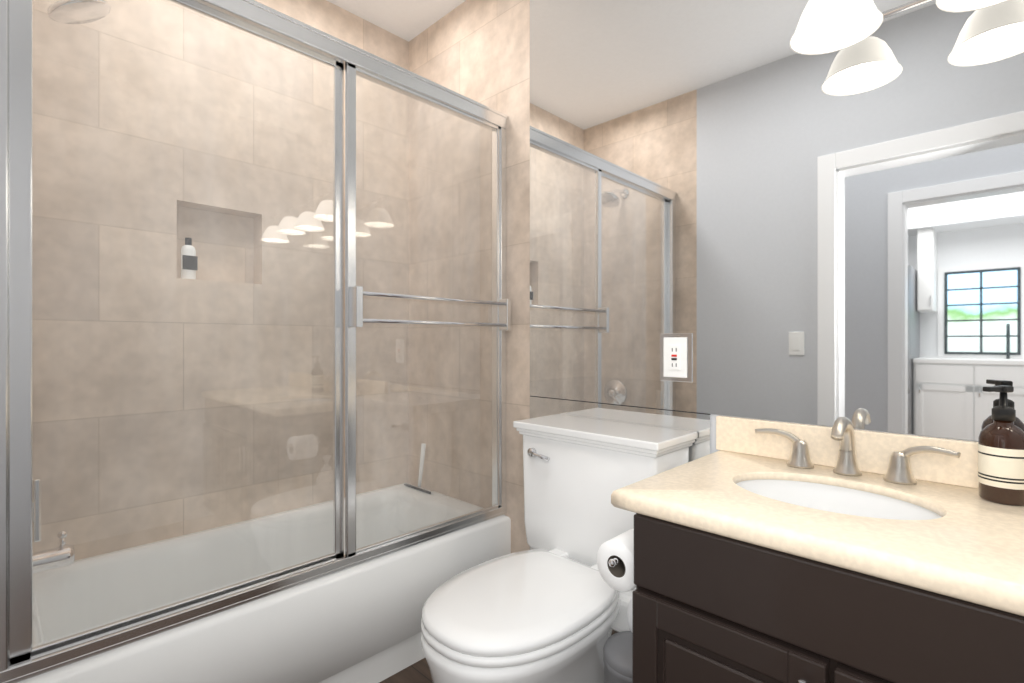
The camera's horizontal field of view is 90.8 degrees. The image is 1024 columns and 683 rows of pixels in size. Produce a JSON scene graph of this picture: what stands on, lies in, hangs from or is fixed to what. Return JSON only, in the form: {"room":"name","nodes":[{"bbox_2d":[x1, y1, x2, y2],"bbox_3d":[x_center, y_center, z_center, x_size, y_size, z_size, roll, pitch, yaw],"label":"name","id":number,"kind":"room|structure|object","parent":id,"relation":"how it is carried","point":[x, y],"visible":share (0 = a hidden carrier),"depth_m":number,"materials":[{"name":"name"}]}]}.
{"room":"bathroom","nodes":[
{"label":"bathroom","id":0,"kind":"room"},
{"bbox_2d":[33,0,408,560],"bbox_3d":[-1.035,-0.185,1.960,0.120,2.510,1.420,0,0,44],"label":"wall tile","id":1,"kind":"structure","parent":0,"point":[166,405],"depth_m":1.78,"materials":[{"name":"tile"}]},
{"bbox_2d":[181,238,197,278],"bbox_3d":[-1.160,-0.295,1.810,0.046,0.150,0.046,0,0,44],"label":"shampoo bottle","id":2,"kind":"object","parent":1,"relation":"in","point":[189,260],"visible":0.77,"depth_m":1.79,"materials":[{"name":"white plastic"}]},
{"bbox_2d":[327,0,465,41],"bbox_3d":[-1.018,-1.490,-0.635,4.010,0.100,5.350,0,0,44],"label":"ceiling","id":3,"kind":"structure","parent":0,"point":[405,19],"depth_m":2.21,"materials":[{"name":"white paint"}]},
{"bbox_2d":[379,658,432,682],"bbox_3d":[-0.022,1.100,0.972,2.950,0.060,1.660,0,0,44],"label":"floor","id":4,"kind":"structure","parent":0,"point":[418,672],"depth_m":1.62,"materials":[{"name":"brown wood"}]},
{"bbox_2d":[19,483,510,682],"bbox_3d":[-0.744,0.870,1.677,0.688,0.400,1.416,0,0,44],"label":"bathtub","id":5,"kind":"object","parent":4,"relation":"on","point":[361,623],"visible":0.66,"depth_m":1.55,"materials":[{"name":"white ceramic"}]},
{"bbox_2d":[0,0,510,682],"bbox_3d":[-0.525,-0.104,1.463,1.417,1.546,0.108,0,0,-45],"label":"shower door","id":6,"kind":"structure","parent":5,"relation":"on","point":[20,493],"depth_m":1.21,"materials":[{"name":"silver metal"}]},
{"bbox_2d":[404,443,433,493],"bbox_3d":[-0.412,0.568,2.298,0.200,0.202,0.053,0,0,44],"label":"squeegee","id":7,"kind":"object","parent":5,"relation":"on","point":[419,487],"visible":1,"depth_m":2.29,"materials":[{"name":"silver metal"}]},
{"bbox_2d":[421,414,697,682],"bbox_3d":[0.115,0.662,1.319,0.566,0.816,0.721,0,0,44],"label":"toilet","id":8,"kind":"object","parent":4,"relation":"on","point":[545,613],"visible":0.74,"depth_m":1.30,"materials":[{"name":"white ceramic"}]},
{"bbox_2d":[603,631,631,682],"bbox_3d":[0.276,0.888,1.156,0.162,0.363,0.213,0,0,44],"label":"trash bin","id":9,"kind":"object","parent":4,"relation":"on","point":[617,655],"visible":0.44,"depth_m":1.15,"materials":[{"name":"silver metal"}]},
{"bbox_2d":[626,598,631,631],"bbox_3d":[0.317,0.616,1.189,0.089,0.178,0.095,0,0,44],"label":"toilet paper roll","id":10,"kind":"object","parent":9,"relation":"on","point":[629,607],"visible":0.13,"depth_m":1.17,"materials":[{"name":"white paper"}]},
{"bbox_2d":[611,415,1023,682],"bbox_3d":[0.781,0.636,0.794,1.132,0.868,0.551,0,0,44],"label":"vanity","id":11,"kind":"object","parent":4,"relation":"on","point":[751,566],"visible":0.98,"depth_m":0.83,"materials":[{"name":"brown wood"}]},
{"bbox_2d":[597,529,635,591],"bbox_3d":[0.272,0.474,1.109,0.116,0.104,0.182,0,0,44],"label":"toilet paper roll","id":12,"kind":"object","parent":11,"relation":"attached to","point":[615,556],"visible":0.43,"depth_m":1.07,"materials":[{"name":"white paper"}]},
{"bbox_2d":[755,417,960,484],"bbox_3d":[0.722,0.228,1.100,0.381,0.130,0.134,0,0,44],"label":"faucet","id":13,"kind":"object","parent":11,"relation":"on","point":[899,469],"visible":1,"depth_m":1.10,"materials":[{"name":"silver metal"}]},
{"bbox_2d":[978,385,1023,505],"bbox_3d":[0.906,0.188,0.931,0.070,0.212,0.072,0,0,32],"label":"soap bottle","id":14,"kind":"object","parent":11,"relation":"on","point":[1001,442],"visible":1,"depth_m":0.92,"materials":[{"name":"brown"}]},
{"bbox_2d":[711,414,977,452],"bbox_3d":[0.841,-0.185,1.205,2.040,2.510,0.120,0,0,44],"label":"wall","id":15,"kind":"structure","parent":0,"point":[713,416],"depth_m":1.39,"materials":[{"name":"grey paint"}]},
{"bbox_2d":[409,0,529,552],"bbox_3d":[-0.214,-0.185,2.236,0.910,2.510,0.120,0,0,44],"label":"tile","id":16,"kind":"structure","parent":15,"relation":"attached to","point":[479,51],"depth_m":2.13,"materials":[{"name":"beige tile"}]},
{"bbox_2d":[530,0,1023,635],"bbox_3d":[0.754,-0.234,1.203,1.918,2.408,0.005,0,0,44],"label":"wall mirror","id":17,"kind":"object","parent":15,"relation":"attached to","point":[833,235],"visible":0.78,"depth_m":1.29,"materials":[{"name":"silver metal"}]},
{"bbox_2d":[660,333,691,381],"bbox_3d":[0.473,0.046,1.465,0.100,0.140,0.012,0,0,44],"label":"outlet","id":18,"kind":"object","parent":17,"relation":"attached to","point":[675,348],"visible":1,"depth_m":1.46,"materials":[{"name":"white plastic"}]},
{"bbox_3d":[-0.235,-0.185,0.103,2.040,2.510,0.120,0,0,44],"label":"wall","id":19,"kind":"structure","parent":0,"visible":0},
{"bbox_2d":[33,531,74,572],"bbox_3d":[-1.184,0.527,1.235,0.060,0.095,0.170,0,0,44],"label":"tub spout","id":20,"kind":"object","parent":19,"relation":"attached to","point":[63,555],"visible":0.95,"depth_m":1.26,"materials":[{"name":"silver metal"}]},
{"bbox_2d":[48,0,110,23],"bbox_3d":[-1.172,-0.899,1.276,0.140,0.141,0.249,0,0,44],"label":"shower head","id":21,"kind":"object","parent":19,"relation":"attached to","point":[62,11],"visible":1,"depth_m":1.31}
]}

